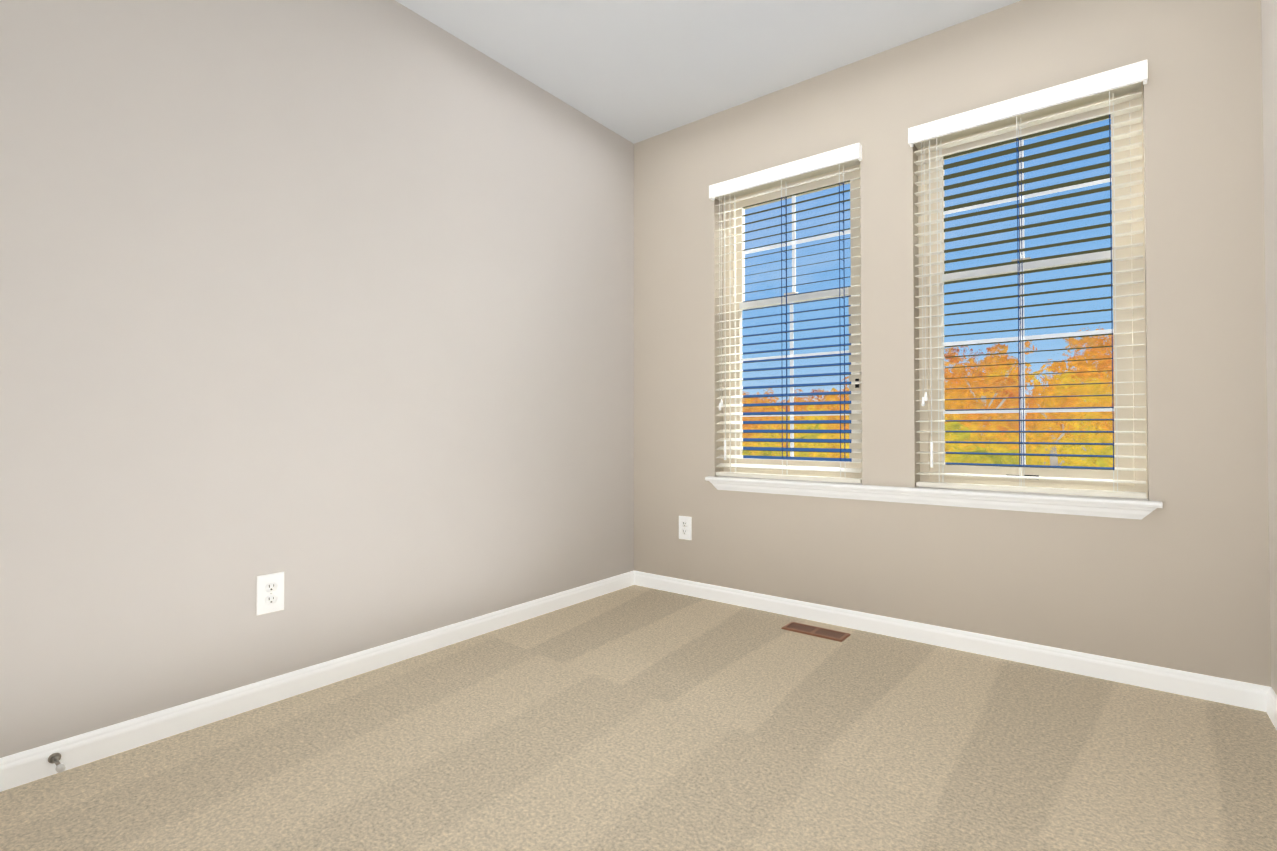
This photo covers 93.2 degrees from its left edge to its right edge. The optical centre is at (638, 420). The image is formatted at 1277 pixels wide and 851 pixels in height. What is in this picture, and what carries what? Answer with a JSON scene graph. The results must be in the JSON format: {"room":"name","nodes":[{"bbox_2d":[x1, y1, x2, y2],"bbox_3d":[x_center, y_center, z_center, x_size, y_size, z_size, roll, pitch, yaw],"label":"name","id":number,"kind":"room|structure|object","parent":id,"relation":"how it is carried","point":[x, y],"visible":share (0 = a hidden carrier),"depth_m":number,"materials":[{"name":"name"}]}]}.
{"room":"empty bedroom","nodes":[
{"label":"empty bedroom","id":0,"kind":"room"},
{"bbox_2d":[0,0,633,757],"bbox_3d":[-1.228,-0.342,1.918,0.140,2.440,4.072,-1,-1,38],"label":"wall","id":1,"kind":"structure","parent":0,"point":[326,306],"depth_m":1.92,"materials":[{"name":"beige paint"}]},
{"bbox_2d":[256,572,283,614],"bbox_3d":[-1.148,0.539,1.887,0.008,0.120,0.078,-1,-1,38],"label":"outlet","id":2,"kind":"object","parent":1,"relation":"attached to","point":[270,593],"visible":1,"depth_m":1.88,"materials":[{"name":"white plastic"}]},
{"bbox_2d":[0,571,635,791],"bbox_3d":[-1.177,0.840,1.842,0.013,0.074,3.762,-1,-1,38],"label":"baseboard","id":3,"kind":"structure","parent":1,"relation":"attached to","point":[24,767],"depth_m":1.85,"materials":[{"name":"white wood"}]},
{"bbox_2d":[48,752,65,772],"bbox_3d":[-1.408,0.832,1.466,0.083,0.025,0.025,-1,-1,38],"label":"doorstop","id":4,"kind":"object","parent":3,"relation":"attached to","point":[55,758],"visible":1,"depth_m":1.48,"materials":[{"name":"grey metal"}]},
{"bbox_2d":[0,585,1276,850],"bbox_3d":[-0.205,0.896,1.103,2.732,0.060,4.072,-1,-1,38],"label":"floor","id":5,"kind":"structure","parent":0,"point":[634,717],"depth_m":1.56,"materials":[{"name":"carpet"}]},
{"bbox_2d":[781,622,850,641],"bbox_3d":[0.743,0.883,2.538,0.259,0.007,0.104,-1,-1,38],"label":"air vent register","id":6,"kind":"object","parent":5,"relation":"on","point":[830,634],"visible":1,"depth_m":2.53,"materials":[{"name":"brown metal"}]},
{"bbox_2d":[395,0,1020,143],"bbox_3d":[-0.205,-1.623,1.139,2.732,0.100,4.072,-1,-1,38],"label":"ceiling","id":7,"kind":"structure","parent":0,"point":[634,71],"depth_m":2.48,"materials":[{"name":"white paint"}]},
{"bbox_2d":[634,0,1270,686],"bbox_3d":[0.994,-0.331,2.660,2.452,2.440,0.170,-1,-1,38],"label":"wall","id":8,"kind":"structure","parent":0,"point":[1180,580],"depth_m":2.27,"materials":[{"name":"beige paint"}]},
{"bbox_2d":[679,516,691,539],"bbox_3d":[0.239,0.553,3.122,0.078,0.120,0.008,-1,-1,38],"label":"outlet","id":9,"kind":"object","parent":8,"relation":"attached to","point":[685,527],"visible":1,"depth_m":3.12,"materials":[{"name":"white plastic"}]},
{"bbox_2d":[723,164,861,477],"bbox_3d":[0.742,-0.448,2.905,0.725,1.450,0.088,-1,-1,38],"label":"window","id":10,"kind":"structure","parent":8,"relation":"in","point":[855,261],"depth_m":2.91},
{"bbox_2d":[709,143,861,482],"bbox_3d":[0.672,-0.453,2.814,0.739,1.445,0.094,-1,-1,38],"label":"window blind","id":11,"kind":"object","parent":10,"relation":"attached to","point":[820,164],"visible":0.94,"depth_m":2.80,"materials":[{"name":"white plastic"}]},
{"bbox_2d":[705,81,1162,519],"bbox_3d":[1.074,-0.421,2.571,1.725,1.514,0.205,-1,-1,38],"label":"window","id":12,"kind":"structure","parent":8,"relation":"in","point":[1126,364],"depth_m":2.26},
{"bbox_2d":[908,60,1147,498],"bbox_3d":[1.409,-0.461,2.239,0.739,1.445,0.094,-1,-1,38],"label":"window blind","id":13,"kind":"object","parent":12,"relation":"attached to","point":[1113,83],"visible":0.96,"depth_m":2.22,"materials":[{"name":"white plastic"}]},
{"bbox_2d":[636,571,1259,710],"bbox_3d":[0.941,0.850,2.569,2.400,0.074,0.013,-1,-1,38],"label":"baseboard","id":14,"kind":"structure","parent":8,"relation":"attached to","point":[1211,688],"depth_m":2.26,"materials":[{"name":"white wood"}]},
{"bbox_2d":[1261,0,1276,694],"bbox_3d":[0.817,-0.365,0.325,0.140,2.440,4.072,-1,-1,38],"label":"wall","id":15,"kind":"structure","parent":0,"point":[1269,45],"depth_m":1.78,"materials":[{"name":"beige paint"}]},
{"bbox_2d":[1260,685,1276,729],"bbox_3d":[0.747,0.819,0.343,0.013,0.074,3.762,-1,-1,38],"label":"baseboard","id":16,"kind":"structure","parent":15,"relation":"attached to","point":[1268,698],"depth_m":1.79,"materials":[{"name":"white wood"}]},
{"label":"outside","id":17,"kind":"structure","parent":0,"visible":0},
{"label":"ground","id":18,"kind":"structure","parent":17,"visible":0},
{"bbox_2d":[742,326,1114,466],"bbox_3d":[0.703,1.764,63.641,107.970,12.032,65.120,-1,-1,38],"label":"trees","id":19,"kind":"object","parent":18,"relation":"on","point":[1069,390],"depth_m":20.98,"materials":[{"name":"orange plant"}]},
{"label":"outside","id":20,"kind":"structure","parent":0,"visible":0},
{"bbox_2d":[742,103,1130,402],"bbox_3d":[46.599,-52.077,145.261,420.000,190.000,0.001,-1,-1,38],"label":"sky","id":21,"kind":"structure","parent":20,"point":[1028,289],"depth_m":126.52,"materials":[{"name":"blue"}]}
]}

